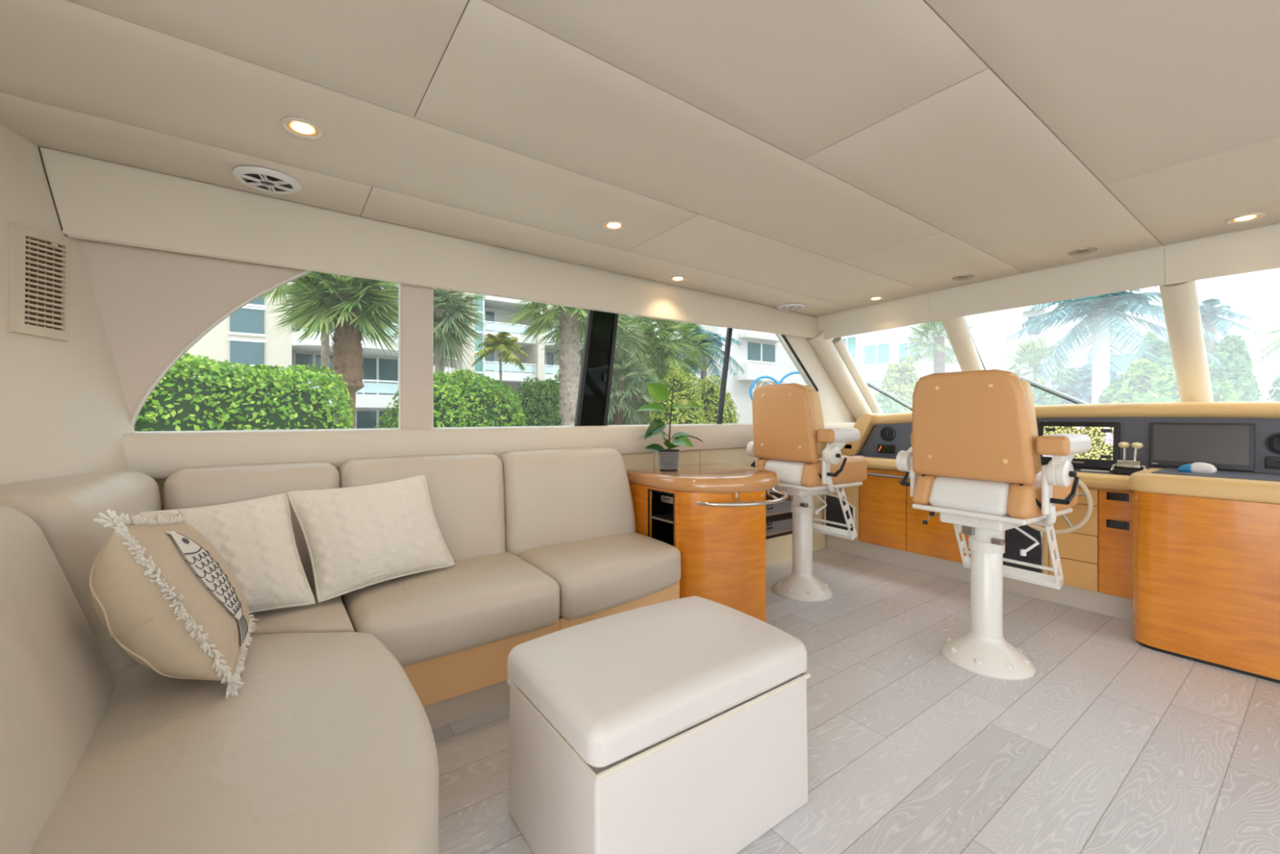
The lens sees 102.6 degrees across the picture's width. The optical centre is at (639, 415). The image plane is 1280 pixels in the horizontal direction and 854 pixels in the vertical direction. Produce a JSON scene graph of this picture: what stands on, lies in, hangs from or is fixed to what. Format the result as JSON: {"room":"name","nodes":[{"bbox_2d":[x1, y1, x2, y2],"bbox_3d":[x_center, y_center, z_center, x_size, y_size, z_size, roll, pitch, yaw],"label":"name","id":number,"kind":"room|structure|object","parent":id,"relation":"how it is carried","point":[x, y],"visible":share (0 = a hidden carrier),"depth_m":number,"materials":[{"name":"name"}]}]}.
{"room":"control cabin","nodes":[
{"label":"control cabin","id":0,"kind":"room"},
{"bbox_2d":[0,124,135,484],"bbox_3d":[-1.670,0.105,0.891,0.500,2.090,2.256,0,0,-14],"label":"wall","id":1,"kind":"structure","parent":0,"point":[64,411],"depth_m":1.63,"materials":[{"name":"beige plastic"}]},
{"bbox_2d":[8,223,71,342],"bbox_3d":[-1.904,-0.425,1.635,0.083,0.369,0.307,0,0,-15],"label":"air vent","id":2,"kind":"object","parent":1,"relation":"in","point":[40,261],"visible":1,"depth_m":1.62,"materials":[{"name":"plastic"}]},
{"bbox_2d":[38,146,67,236],"bbox_3d":[-2.006,-0.762,1.751,0.070,0.290,0.012,0,0,-36],"label":"trim","id":3,"kind":"structure","parent":1,"relation":"attached to","point":[42,162],"depth_m":1.74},
{"bbox_2d":[78,238,311,426],"bbox_3d":[-1.814,-0.275,2.004,0.920,0.750,0.065,0,0,-36],"label":"wall panel","id":4,"kind":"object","parent":1,"relation":"attached to","point":[152,303],"depth_m":1.95,"materials":[{"name":"paint"}]},
{"bbox_2d":[39,146,817,337],"bbox_3d":[-0.307,-0.784,3.025,4.380,0.332,0.072,0,0,-36],"label":"wall panel","id":5,"kind":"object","parent":1,"relation":"attached to","point":[95,199],"depth_m":2.24,"materials":[{"name":"beige plastic"}]},
{"bbox_2d":[153,442,843,551],"bbox_3d":[-0.709,0.685,2.847,7.000,0.930,0.160,0,0,-36],"label":"wall","id":6,"kind":"structure","parent":0,"point":[819,540],"depth_m":4.35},
{"bbox_2d":[130,270,401,428],"bbox_3d":[-1.533,-0.281,2.184,0.947,0.746,0.047,0,0,-36],"label":"window","id":7,"kind":"structure","parent":6,"relation":"in","point":[171,363],"depth_m":2.09,"materials":[{"name":"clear glass"}]},
{"bbox_2d":[398,283,431,428],"bbox_3d":[-1.102,-0.280,2.512,0.140,0.740,0.080,0,0,-36],"label":"trim","id":8,"kind":"structure","parent":6,"relation":"attached to","point":[416,300],"depth_m":2.48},
{"bbox_2d":[121,422,855,478],"bbox_3d":[0.080,0.150,3.394,5.320,0.170,0.242,0,0,-36],"label":"window sill","id":9,"kind":"structure","parent":6,"relation":"attached to","point":[154,454],"depth_m":2.33,"materials":[{"name":"beige plastic"}]},
{"bbox_2d":[431,287,818,428],"bbox_3d":[0.237,-0.314,3.465,3.151,0.808,0.053,0,0,-36],"label":"window frame","id":10,"kind":"structure","parent":6,"relation":"in","point":[601,330],"depth_m":3.11,"materials":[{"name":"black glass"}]},
{"bbox_2d":[621,448,754,470],"bbox_3d":[0.370,0.647,3.514,1.230,0.805,0.026,0,0,-36],"label":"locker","id":11,"kind":"object","parent":6,"relation":"attached to","point":[740,456],"visible":0.16,"depth_m":3.54,"materials":[{"name":"plastic"}]},
{"bbox_2d":[775,333,855,422],"bbox_3d":[1.729,-0.310,4.578,1.620,0.800,0.065,0,0,-36],"label":"trim","id":12,"kind":"structure","parent":6,"relation":"attached to","point":[834,409],"depth_m":4.41,"materials":[{"name":"paint"}]},
{"bbox_2d":[807,328,872,421],"bbox_3d":[1.834,-0.260,4.571,1.017,0.983,0.170,0,0,-36],"label":"trim","id":13,"kind":"structure","parent":6,"relation":"attached to","point":[825,350],"depth_m":4.44,"materials":[{"name":"beige plastic"}]},
{"bbox_2d":[831,337,883,413],"bbox_3d":[1.997,-0.300,4.652,0.802,0.765,0.090,0,0,-36],"label":"trim","id":14,"kind":"structure","parent":6,"relation":"attached to","point":[838,343],"depth_m":4.57,"materials":[{"name":"beige plastic"}]},
{"bbox_2d":[0,0,1279,316],"bbox_3d":[-0.110,-0.919,1.183,6.210,0.197,3.140,0,0,-36],"label":"ceiling","id":15,"kind":"structure","parent":0,"point":[66,54],"depth_m":1.58,"materials":[{"name":"plastic"}]},
{"bbox_2d":[231,165,301,194],"bbox_3d":[-1.425,-0.892,1.962,0.216,0.018,0.216,0,0,-36],"label":"ceiling speaker","id":16,"kind":"object","parent":15,"relation":"attached to","point":[254,176],"visible":1,"depth_m":1.94,"materials":[{"name":"white plastic"}]},
{"bbox_2d":[240,173,293,193],"bbox_3d":[-1.425,-0.887,1.962,0.164,0.007,0.166,0,0,-36],"label":"grille","id":17,"kind":"object","parent":16,"relation":"attached to","point":[285,182],"depth_m":1.96,"materials":[{"name":"white plastic"}]},
{"bbox_2d":[280,116,324,138],"bbox_3d":[-1.073,-0.912,1.631,0.117,0.009,0.117,0,0,-36],"label":"recessed light","id":18,"kind":"object","parent":15,"relation":"in","point":[300,130],"visible":1,"depth_m":1.63,"materials":[{"name":"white metal"}]},
{"bbox_2d":[601,220,626,231],"bbox_3d":[-0.122,-0.885,2.396,0.117,0.009,0.117,0,0,-36],"label":"recessed light","id":19,"kind":"object","parent":15,"relation":"in","point":[614,227],"visible":1,"depth_m":2.39,"materials":[{"name":"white metal"}]},
{"bbox_2d":[776,303,805,311],"bbox_3d":[1.156,-0.825,3.930,0.216,0.018,0.216,0,0,-36],"label":"ceiling speaker","id":20,"kind":"object","parent":15,"relation":"attached to","point":[785,307],"visible":1,"depth_m":3.89,"materials":[{"name":"white plastic"}]},
{"bbox_2d":[1225,212,1266,223],"bbox_3d":[2.679,-0.871,2.268,0.117,0.009,0.117,0,0,-36],"label":"recessed light","id":21,"kind":"object","parent":15,"relation":"in","point":[1231,220],"visible":1,"depth_m":2.26,"materials":[{"name":"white metal"}]},
{"bbox_2d":[431,547,1279,853],"bbox_3d":[0.870,1.180,0.632,7.350,0.060,5.600,0,0,-36],"label":"floor","id":22,"kind":"structure","parent":0,"point":[1114,744],"depth_m":1.80,"materials":[{"name":"grey wood"}]},
{"bbox_2d":[0,447,680,853],"bbox_3d":[-0.642,0.656,1.494,2.732,0.988,2.085,0,0,-36],"label":"sectional sofa","id":23,"kind":"object","parent":22,"relation":"on","point":[326,744],"visible":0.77,"depth_m":1.22,"materials":[{"name":"beige leather"}]},
{"bbox_2d":[0,504,115,853],"bbox_3d":[-1.233,0.452,0.591,0.714,0.580,1.317,0,0,-36],"label":"cushion","id":24,"kind":"object","parent":23,"relation":"on","point":[58,658],"depth_m":0.99,"materials":[{"name":"beige leather"}]},
{"bbox_2d":[0,471,161,674],"bbox_3d":[-1.667,0.453,1.484,0.395,0.531,0.648,0,0,-36],"label":"cushion","id":25,"kind":"object","parent":23,"relation":"on","point":[64,508],"depth_m":1.32,"materials":[{"name":"beige leather"}]},
{"bbox_2d":[88,508,258,697],"bbox_3d":[-1.168,0.437,1.303,0.290,0.476,0.470,0,0,-33],"label":"throw pillow","id":26,"kind":"object","parent":23,"relation":"on","point":[162,592],"visible":1,"depth_m":1.18,"materials":[{"name":"beige fabric"}]},
{"bbox_2d":[138,493,315,613],"bbox_3d":[-1.368,0.471,1.684,0.503,0.367,0.251,0,0,-36],"label":"throw pillow","id":27,"kind":"object","parent":23,"relation":"on","point":[255,538],"visible":0.45,"depth_m":1.69,"materials":[{"name":"white fabric"}]},
{"bbox_2d":[30,631,438,853],"bbox_3d":[-0.847,0.762,1.083,0.703,0.205,1.373,0,0,-36],"label":"seat cushion","id":28,"kind":"object","parent":23,"relation":"on","point":[326,744],"depth_m":0.98,"materials":[{"name":"beige leather"}]},
{"bbox_2d":[163,461,340,586],"bbox_3d":[-1.487,0.455,2.000,0.545,0.522,0.274,0,0,-36],"label":"cushion","id":29,"kind":"object","parent":23,"relation":"on","point":[214,485],"depth_m":1.92,"materials":[{"name":"fabric"}]},
{"bbox_2d":[248,586,354,635],"bbox_3d":[-1.337,0.757,1.695,0.629,0.186,0.585,0,0,-36],"label":"seat cushion","id":30,"kind":"object","parent":23,"relation":"on","point":[336,614],"depth_m":1.68,"materials":[{"name":"beige leather"}]},
{"bbox_2d":[287,475,454,602],"bbox_3d":[-1.025,0.455,2.019,0.224,0.400,0.575,0,0,42],"label":"throw pillow","id":31,"kind":"object","parent":23,"relation":"on","point":[357,537],"visible":1,"depth_m":1.92,"materials":[{"name":"white fabric"}]},
{"bbox_2d":[338,453,505,560],"bbox_3d":[-0.984,0.453,2.366,0.700,0.527,0.274,0,0,-36],"label":"cushion","id":32,"kind":"object","parent":23,"relation":"on","point":[467,491],"depth_m":2.34,"materials":[{"name":"beige leather"}]},
{"bbox_2d":[340,550,559,666],"bbox_3d":[-0.793,0.763,2.129,0.750,0.222,0.647,0,0,-36],"label":"seat cushion","id":33,"kind":"object","parent":23,"relation":"on","point":[489,598],"depth_m":1.92,"materials":[{"name":"beige leather"}]},
{"bbox_2d":[497,447,635,555],"bbox_3d":[-0.386,0.450,2.800,0.778,0.532,0.274,0,0,-36],"label":"cushion","id":34,"kind":"object","parent":23,"relation":"on","point":[554,496],"depth_m":2.65,"materials":[{"name":"beige leather"}]},
{"bbox_2d":[517,532,680,620],"bbox_3d":[-0.195,0.763,2.574,0.740,0.222,0.629,0,0,-36],"label":"seat cushion","id":35,"kind":"object","parent":23,"relation":"on","point":[595,575],"depth_m":2.38,"materials":[{"name":"beige leather"}]},
{"bbox_2d":[506,595,810,853],"bbox_3d":[0.057,0.892,1.500,0.757,0.515,0.520,0,0,-36],"label":"storage ottoman","id":36,"kind":"object","parent":22,"relation":"on","point":[679,726],"visible":1,"depth_m":1.31,"materials":[{"name":"beige leather"}]},
{"bbox_2d":[626,462,787,622],"bbox_3d":[0.453,0.739,3.019,0.812,0.822,0.797,0,0,-36],"label":"base cabinet","id":37,"kind":"object","parent":22,"relation":"on","point":[714,513],"visible":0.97,"depth_m":2.71,"materials":[{"name":"brown wood"}]},
{"bbox_2d":[649,512,672,523],"bbox_3d":[0.180,0.573,2.853,0.155,0.010,0.217,0,0,-36],"label":"shelf","id":38,"kind":"object","parent":37,"relation":"attached to","point":[665,517],"depth_m":2.87,"materials":[{"name":"metal"}]},
{"bbox_2d":[635,380,703,470],"bbox_3d":[0.182,0.055,3.048,0.413,0.544,0.221,0,0,1],"label":"potted plant","id":39,"kind":"object","parent":37,"relation":"on","point":[668,459],"visible":1,"depth_m":3.07,"materials":[{"name":"plant"}]},
{"bbox_2d":[765,490,792,566],"bbox_3d":[1.146,0.840,4.053,0.620,0.620,0.065,0,0,-36],"label":"base cabinet","id":40,"kind":"object","parent":22,"relation":"on","point":[779,516],"visible":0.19,"depth_m":3.98,"materials":[{"name":"beige plastic"}]},
{"bbox_2d":[746,382,866,601],"bbox_3d":[1.099,0.477,3.366,0.605,1.345,0.738,0,0,-32],"label":"chair","id":41,"kind":"object","parent":22,"relation":"on","point":[790,436],"visible":0.98,"depth_m":3.21,"materials":[{"name":"leather"}]},
{"bbox_2d":[764,455,845,485],"bbox_3d":[1.106,0.353,3.370,0.558,0.171,0.336,0,0,-32],"label":"seat cushion","id":42,"kind":"object","parent":41,"relation":"on","point":[790,469],"depth_m":3.18,"materials":[{"name":"orange leather"}]},
{"bbox_2d":[804,385,826,458],"bbox_3d":[0.964,0.042,3.281,0.188,0.453,0.481,0,0,-32],"label":"backrest cushion","id":43,"kind":"object","parent":41,"relation":"on","point":[814,420],"depth_m":3.06,"materials":[{"name":"orange leather"}]},
{"bbox_2d":[823,467,1133,621],"bbox_3d":[2.404,0.782,3.780,0.666,0.735,1.970,0,0,-36],"label":"base cabinet","id":44,"kind":"object","parent":22,"relation":"on","point":[1096,558],"visible":0.57,"depth_m":3.23,"materials":[{"name":"brown wood"}]},
{"bbox_2d":[826,493,853,530],"bbox_3d":[1.659,0.825,4.259,0.015,0.310,0.260,0,0,-36],"label":"speaker grille","id":45,"kind":"object","parent":44,"relation":"attached to","point":[834,513],"depth_m":4.27,"materials":[{"name":"grey fabric"}]},
{"bbox_2d":[1003,524,1041,573],"bbox_3d":[2.400,0.827,3.239,0.015,0.327,0.230,0,0,-36],"label":"speaker grille","id":46,"kind":"object","parent":44,"relation":"attached to","point":[1015,540],"depth_m":3.22,"materials":[{"name":"grey fabric"}]},
{"bbox_2d":[1026,465,1093,533],"bbox_3d":[2.412,0.480,2.976,0.318,0.391,0.395,0,0,-36],"label":"steering wheel","id":47,"kind":"object","parent":44,"relation":"attached to","point":[1088,514],"visible":0.36,"depth_m":2.79,"materials":[{"name":"metal"}]},
{"bbox_2d":[895,368,1091,679],"bbox_3d":[1.667,0.477,2.432,0.605,1.345,0.738,0,0,-33],"label":"chair","id":48,"kind":"object","parent":22,"relation":"on","point":[973,459],"visible":1,"depth_m":2.28,"materials":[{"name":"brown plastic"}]},
{"bbox_2d":[928,471,1041,515],"bbox_3d":[1.674,0.353,2.436,0.558,0.171,0.336,0,0,-33],"label":"seat cushion","id":49,"kind":"object","parent":48,"relation":"on","point":[962,493],"depth_m":2.27,"materials":[{"name":"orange leather"}]},
{"bbox_2d":[1013,373,1041,475],"bbox_3d":[1.532,0.042,2.344,0.188,0.453,0.481,0,0,-33],"label":"backrest cushion","id":50,"kind":"object","parent":48,"relation":"on","point":[1026,460],"depth_m":2.11,"materials":[{"name":"orange leather"}]},
{"bbox_2d":[1128,466,1279,683],"bbox_3d":[3.022,0.718,2.195,0.500,0.864,1.316,0,0,-36],"label":"base cabinet","id":51,"kind":"object","parent":22,"relation":"on","point":[1206,546],"visible":0.97,"depth_m":2.36,"materials":[{"name":"brown wood"}]},
{"bbox_2d":[1177,462,1217,473],"bbox_3d":[2.780,0.264,2.558,0.069,0.057,0.130,0,0,-36],"label":"computer mouse","id":52,"kind":"object","parent":51,"relation":"on","point":[1198,467],"visible":0.94,"depth_m":2.53,"materials":[{"name":"white plastic"}]},
{"bbox_3d":[0.647,-0.938,0.470,6.800,0.240,5.800,0,0,-36],"label":"roof","id":53,"kind":"structure","parent":0,"visible":0},
{"bbox_2d":[817,293,930,339],"bbox_3d":[1.867,-0.786,4.014,0.300,0.328,0.899,0,0,-36],"label":"trim","id":54,"kind":"structure","parent":53,"relation":"attached to","point":[915,309],"depth_m":3.87,"materials":[{"name":"beige plastic"}]},
{"bbox_2d":[928,244,1165,321],"bbox_3d":[2.471,-0.800,3.183,0.300,0.299,1.154,0,0,-36],"label":"trim","id":55,"kind":"structure","parent":53,"relation":"attached to","point":[1144,268],"depth_m":2.99,"materials":[{"name":"beige plastic"}]},
{"bbox_2d":[1164,222,1279,284],"bbox_3d":[3.131,-0.810,2.275,0.300,0.280,1.089,0,0,-36],"label":"trim","id":56,"kind":"structure","parent":53,"relation":"attached to","point":[1254,249],"depth_m":2.47,"materials":[{"name":"beige plastic"}]},
{"bbox_3d":[3.802,0.617,2.763,0.300,1.185,5.600,0,0,-36],"label":"wall","id":57,"kind":"structure","parent":0,"visible":0},
{"bbox_2d":[941,316,984,371],"bbox_3d":[2.513,-0.319,3.847,0.915,0.903,0.136,0,0,-36],"label":"trim","id":58,"kind":"structure","parent":57,"relation":"attached to","point":[957,330],"depth_m":3.67,"materials":[{"name":"paint"}]},
{"bbox_2d":[968,328,985,369],"bbox_3d":[2.896,-0.325,3.440,0.798,0.745,1.022,0,0,-36],"label":"window","id":59,"kind":"structure","parent":57,"relation":"in","point":[968,328],"depth_m":3.77,"materials":[{"name":"clear glass"}]},
{"bbox_2d":[1005,369,1088,404],"bbox_3d":[2.939,-0.177,3.674,0.543,0.310,0.016,0,0,21],"label":"windshield wiper","id":60,"kind":"object","parent":59,"relation":"attached to","point":[1020,376],"visible":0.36,"depth_m":3.66,"materials":[{"name":"metal"}]},
{"bbox_2d":[840,401,1279,490],"bbox_3d":[2.929,0.201,3.148,0.860,0.550,3.550,0,0,-36],"label":"dashboard","id":61,"kind":"object","parent":57,"relation":"attached to","point":[883,436],"visible":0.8,"depth_m":2.95,"materials":[{"name":"beige plastic"}]},
{"bbox_2d":[880,426,895,441],"bbox_3d":[1.994,0.150,4.125,0.031,0.124,0.124,0,0,-36],"label":"air vent","id":62,"kind":"object","parent":61,"relation":"attached to","point":[887,433],"depth_m":4.12,"materials":[{"name":"black plastic"}]},
{"bbox_2d":[871,401,1279,426],"bbox_3d":[3.114,0.039,3.096,0.622,0.225,3.250,0,0,-36],"label":"hood","id":63,"kind":"object","parent":61,"relation":"attached to","point":[1258,413],"depth_m":2.90,"materials":[{"name":"leather"}]},
{"bbox_2d":[1039,421,1120,469],"bbox_3d":[2.687,0.181,3.148,0.058,0.279,0.385,0,0,-36],"label":"display","id":64,"kind":"object","parent":61,"relation":"on","point":[1104,437],"visible":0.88,"depth_m":3.07,"materials":[{"name":"black plastic"}]},
{"bbox_2d":[1110,441,1146,475],"bbox_3d":[2.763,0.242,2.891,0.130,0.180,0.152,0,0,-36],"label":"throttle levers","id":65,"kind":"object","parent":61,"relation":"on","point":[1124,466],"visible":0.84,"depth_m":2.88,"materials":[{"name":"silver metal"}]},
{"bbox_2d":[1148,422,1255,471],"bbox_3d":[2.988,0.164,2.737,0.054,0.244,0.380,0,0,-36],"label":"monitor","id":66,"kind":"object","parent":61,"relation":"attached to","point":[1223,446],"visible":0.94,"depth_m":2.71,"materials":[{"name":"plastic"}]},
{"bbox_2d":[1265,432,1279,454],"bbox_3d":[3.162,0.140,2.519,0.030,0.111,0.110,0,0,-36],"label":"air vent","id":67,"kind":"object","parent":61,"relation":"attached to","point":[1272,439],"depth_m":2.54,"materials":[{"name":"black plastic"}]},
{"bbox_2d":[1159,280,1213,401],"bbox_3d":[3.165,-0.319,2.949,0.915,0.903,0.136,0,0,-36],"label":"trim","id":68,"kind":"structure","parent":57,"relation":"attached to","point":[1180,303],"depth_m":2.83,"materials":[{"name":"paint"}]},
{"bbox_3d":[2.273,-0.325,4.298,0.798,0.745,0.922,0,0,-36],"label":"window","id":69,"kind":"structure","parent":57,"relation":"in","visible":0},
{"bbox_2d":[866,380,912,410],"bbox_3d":[2.286,-0.154,4.615,0.462,0.318,0.016,0,0,13],"label":"windshield wiper","id":70,"kind":"object","parent":69,"relation":"attached to","point":[868,382],"visible":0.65,"depth_m":4.62,"materials":[{"name":"metal"}]},
{"label":"outside","id":71,"kind":"structure","parent":0,"visible":0},
{"bbox_3d":[15.454,3.250,29.769,180.000,0.200,210.000,0,0,-36],"label":"ground","id":72,"kind":"structure","parent":71,"visible":0},
{"bbox_2d":[133,351,355,431],"bbox_3d":[-8.309,1.032,9.791,5.050,4.378,2.193,0,0,-36],"label":"hedge","id":73,"kind":"object","parent":72,"relation":"on","point":[183,401],"visible":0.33,"depth_m":9.58,"materials":[{"name":"green plant"}]},
{"bbox_2d":[173,276,398,428],"bbox_3d":[-20.459,-4.350,21.631,20.326,15.000,6.950,0,0,-36],"label":"apartment building","id":74,"kind":"structure","parent":72,"relation":"on","point":[246,335],"depth_m":22.22,"materials":[{"name":"beige paint"}]},
{"bbox_2d":[257,275,359,408],"bbox_3d":[-8.982,-1.439,14.569,3.666,9.186,4.189,0,0,-36],"label":"palm tree","id":75,"kind":"object","parent":72,"relation":"on","point":[325,346],"visible":0.02,"depth_m":14.45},
{"bbox_2d":[265,271,398,428],"bbox_3d":[-7.256,-0.649,12.768,3.405,7.614,3.422,0,0,-36],"label":"palm tree","id":76,"kind":"object","parent":72,"relation":"on","point":[349,317],"visible":0.73,"depth_m":12.43,"materials":[{"name":"plant"}]},
{"bbox_2d":[386,284,488,382],"bbox_3d":[-7.500,-1.201,19.148,3.747,8.714,3.841,0,0,-36],"label":"palm tree","id":77,"kind":"object","parent":72,"relation":"on","point":[446,327],"visible":0.54,"depth_m":19.06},
{"bbox_2d":[373,367,526,428],"bbox_3d":[-5.367,0.928,14.872,4.592,4.604,2.719,0,0,-39],"label":"hedge","id":78,"kind":"object","parent":72,"relation":"on","point":[455,403],"visible":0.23,"depth_m":14.54,"materials":[{"name":"green plant"}]},
{"bbox_2d":[471,331,529,399],"bbox_3d":[-5.215,0.043,19.328,2.144,6.219,2.157,0,0,-7],"label":"palm tree","id":79,"kind":"object","parent":72,"relation":"on","point":[503,343],"visible":0.8,"depth_m":19.03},
{"bbox_2d":[433,291,586,408],"bbox_3d":[-10.943,-6.325,40.071,16.600,19.270,10.300,0,0,-36],"label":"apartment building","id":80,"kind":"structure","parent":72,"relation":"on","point":[495,308],"depth_m":38.38,"materials":[{"name":"white paint"}]},
{"bbox_2d":[508,375,561,426],"bbox_3d":[-3.422,0.937,17.654,2.756,4.555,2.440,0,0,-36],"label":"hedge","id":81,"kind":"object","parent":72,"relation":"on","point":[540,409],"visible":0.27,"depth_m":17.09,"materials":[{"name":"green plant"}]},
{"bbox_2d":[501,299,630,425],"bbox_3d":[-2.210,-0.886,15.713,3.987,8.095,3.664,0,0,-36],"label":"palm tree","id":82,"kind":"object","parent":72,"relation":"on","point":[571,327],"visible":0.41,"depth_m":15.47,"materials":[{"name":"plant"}]},
{"bbox_2d":[531,305,650,390],"bbox_3d":[-1.970,-1.033,20.319,4.862,8.386,4.444,0,0,-36],"label":"palm tree","id":83,"kind":"object","parent":72,"relation":"on","point":[620,335],"visible":0.15,"depth_m":20.13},
{"bbox_2d":[579,337,662,425],"bbox_3d":[-0.840,0.068,20.421,4.008,6.194,4.216,0,0,-36],"label":"palm tree","id":84,"kind":"object","parent":72,"relation":"on","point":[616,409],"visible":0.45,"depth_m":19.75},
{"bbox_2d":[550,317,698,425],"bbox_3d":[-0.552,-1.169,29.179,10.667,8.996,4.601,0,0,-36],"label":"tree","id":85,"kind":"object","parent":72,"relation":"on","point":[611,423],"visible":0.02,"depth_m":27.87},
{"bbox_2d":[611,314,699,424],"bbox_3d":[-0.181,-1.203,22.750,5.535,8.725,5.037,0,0,-36],"label":"palm tree","id":86,"kind":"object","parent":72,"relation":"on","point":[662,366],"visible":0.41,"depth_m":22.52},
{"bbox_2d":[624,318,720,388],"bbox_3d":[1.290,-1.143,25.073,5.649,8.607,4.990,0,0,-36],"label":"palm tree","id":87,"kind":"object","parent":72,"relation":"on","point":[691,361],"visible":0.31,"depth_m":24.62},
{"bbox_2d":[648,362,706,424],"bbox_3d":[1.411,0.695,18.541,2.441,5.040,2.173,0,0,-36],"label":"shrub","id":88,"kind":"object","parent":72,"relation":"on","point":[681,389],"visible":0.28,"depth_m":18.11,"materials":[{"name":"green plant"}]},
{"bbox_2d":[674,323,746,390],"bbox_3d":[3.309,-0.848,27.206,4.300,8.010,4.569,0,0,-36],"label":"palm tree","id":89,"kind":"object","parent":72,"relation":"on","point":[717,340],"visible":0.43,"depth_m":26.99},
{"bbox_2d":[693,373,739,423],"bbox_3d":[2.811,0.817,20.119,2.518,4.786,2.212,0,0,-36],"label":"shrub","id":90,"kind":"object","parent":72,"relation":"on","point":[710,397],"visible":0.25,"depth_m":19.66,"materials":[{"name":"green plant"}]},
{"bbox_2d":[665,322,803,423],"bbox_3d":[12.648,-4.850,51.154,19.400,16.000,8.100,0,0,-36],"label":"apartment building","id":91,"kind":"structure","parent":72,"relation":"on","point":[760,353],"depth_m":45.07,"materials":[{"name":"grey paint"}]},
{"bbox_2d":[873,392,909,413],"bbox_3d":[8.819,1.202,19.378,3.221,4.194,4.256,0,0,-36],"label":"shrub","id":92,"kind":"object","parent":72,"relation":"on","point":[884,404],"visible":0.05,"depth_m":18.77,"materials":[{"name":"green plant"}]},
{"bbox_2d":[877,354,919,413],"bbox_3d":[12.876,0.186,25.259,2.816,6.241,2.953,0,0,-36],"label":"shrub","id":93,"kind":"object","parent":72,"relation":"on","point":[901,383],"visible":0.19,"depth_m":24.93,"materials":[{"name":"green plant"}]},
{"bbox_2d":[803,306,1022,395],"bbox_3d":[18.129,-2.600,35.359,9.100,11.500,11.100,0,0,-36],"label":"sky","id":94,"kind":"structure","parent":72,"relation":"on","point":[872,353],"depth_m":31.97,"materials":[{"name":"white paint"}]},
{"bbox_2d":[899,315,977,373],"bbox_3d":[15.493,-1.256,26.543,3.996,8.834,3.825,0,0,-36],"label":"palm tree","id":95,"kind":"object","parent":72,"relation":"on","point":[939,348],"visible":0.48,"depth_m":26.44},
{"bbox_2d":[993,333,1082,391],"bbox_3d":[19.085,-0.395,24.788,3.461,7.112,3.644,0,0,20],"label":"palm tree","id":96,"kind":"object","parent":72,"relation":"on","point":[1032,346],"visible":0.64,"depth_m":24.42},
{"bbox_2d":[1031,383,1067,405],"bbox_3d":[14.668,1.082,19.028,3.266,4.440,3.284,0,0,-36],"label":"shrub","id":97,"kind":"object","parent":72,"relation":"on","point":[1041,397],"visible":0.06,"depth_m":18.38,"materials":[{"name":"green plant"}]},
{"bbox_2d":[1022,301,1083,388],"bbox_3d":[30.652,-4.100,41.429,9.700,14.500,6.000,0,0,-36],"label":"apartment building","id":98,"kind":"structure","parent":72,"relation":"on","point":[1027,316],"depth_m":37.51,"materials":[{"name":"white paint"}]},
{"bbox_2d":[1048,362,1122,404],"bbox_3d":[23.658,0.274,27.012,4.496,6.228,5.122,0,0,-36],"label":"tree","id":99,"kind":"object","parent":72,"relation":"on","point":[1081,389],"visible":0.17,"depth_m":26.44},
{"bbox_2d":[1004,286,1224,403],"bbox_3d":[16.325,-0.828,18.012,5.502,7.977,5.263,0,0,7],"label":"palm tree","id":100,"kind":"object","parent":72,"relation":"on","point":[1101,311],"visible":0.66,"depth_m":17.96,"materials":[{"name":"plant"}]},
{"bbox_2d":[1097,356,1180,403],"bbox_3d":[15.638,0.740,15.906,3.279,5.135,2.751,0,0,-36],"label":"shrub","id":101,"kind":"object","parent":72,"relation":"on","point":[1153,386],"visible":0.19,"depth_m":15.67,"materials":[{"name":"green plant"}]},
{"bbox_2d":[1135,331,1177,384],"bbox_3d":[27.308,-0.550,27.020,4.417,7.763,2.763,0,0,-36],"label":"tree","id":102,"kind":"object","parent":72,"relation":"on","point":[1166,365],"visible":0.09,"depth_m":26.38,"materials":[{"name":"green plant"}]},
{"bbox_2d":[1083,315,1247,375],"bbox_3d":[41.850,-1.950,41.839,7.100,10.200,9.500,0,0,-36],"label":"apartment building","id":103,"kind":"structure","parent":72,"relation":"on","point":[1237,331],"depth_m":40.42,"materials":[{"name":"white paint"}]},
{"bbox_2d":[1212,378,1239,401],"bbox_3d":[18.130,1.082,15.854,2.194,4.397,1.266,0,0,-36],"label":"shrub","id":104,"kind":"object","parent":72,"relation":"on","point":[1223,393],"visible":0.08,"depth_m":15.67,"materials":[{"name":"green plant"}]},
{"bbox_2d":[1199,297,1264,377],"bbox_3d":[28.561,-1.295,25.577,3.004,8.904,3.342,0,0,-36],"label":"palm tree","id":105,"kind":"object","parent":72,"relation":"on","point":[1210,313],"visible":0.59,"depth_m":25.34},
{"bbox_2d":[1208,333,1263,401],"bbox_3d":[29.526,-0.362,25.711,4.411,7.433,2.625,0,0,-36],"label":"tree","id":106,"kind":"object","parent":72,"relation":"on","point":[1236,362],"visible":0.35,"depth_m":24.93,"materials":[{"name":"green plant"}]},
{"bbox_2d":[1254,318,1279,366],"bbox_3d":[30.000,-0.699,23.240,2.728,7.711,3.061,0,0,22],"label":"palm tree","id":107,"kind":"object","parent":72,"relation":"on","point":[1272,332],"visible":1,"depth_m":24.08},
{"bbox_2d":[1264,373,1279,401],"bbox_3d":[33.201,-0.002,24.840,5.308,6.662,4.187,0,0,-22],"label":"tree","id":108,"kind":"object","parent":72,"relation":"on","point":[1275,397],"visible":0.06,"depth_m":26.21,"materials":[{"name":"green plant"}]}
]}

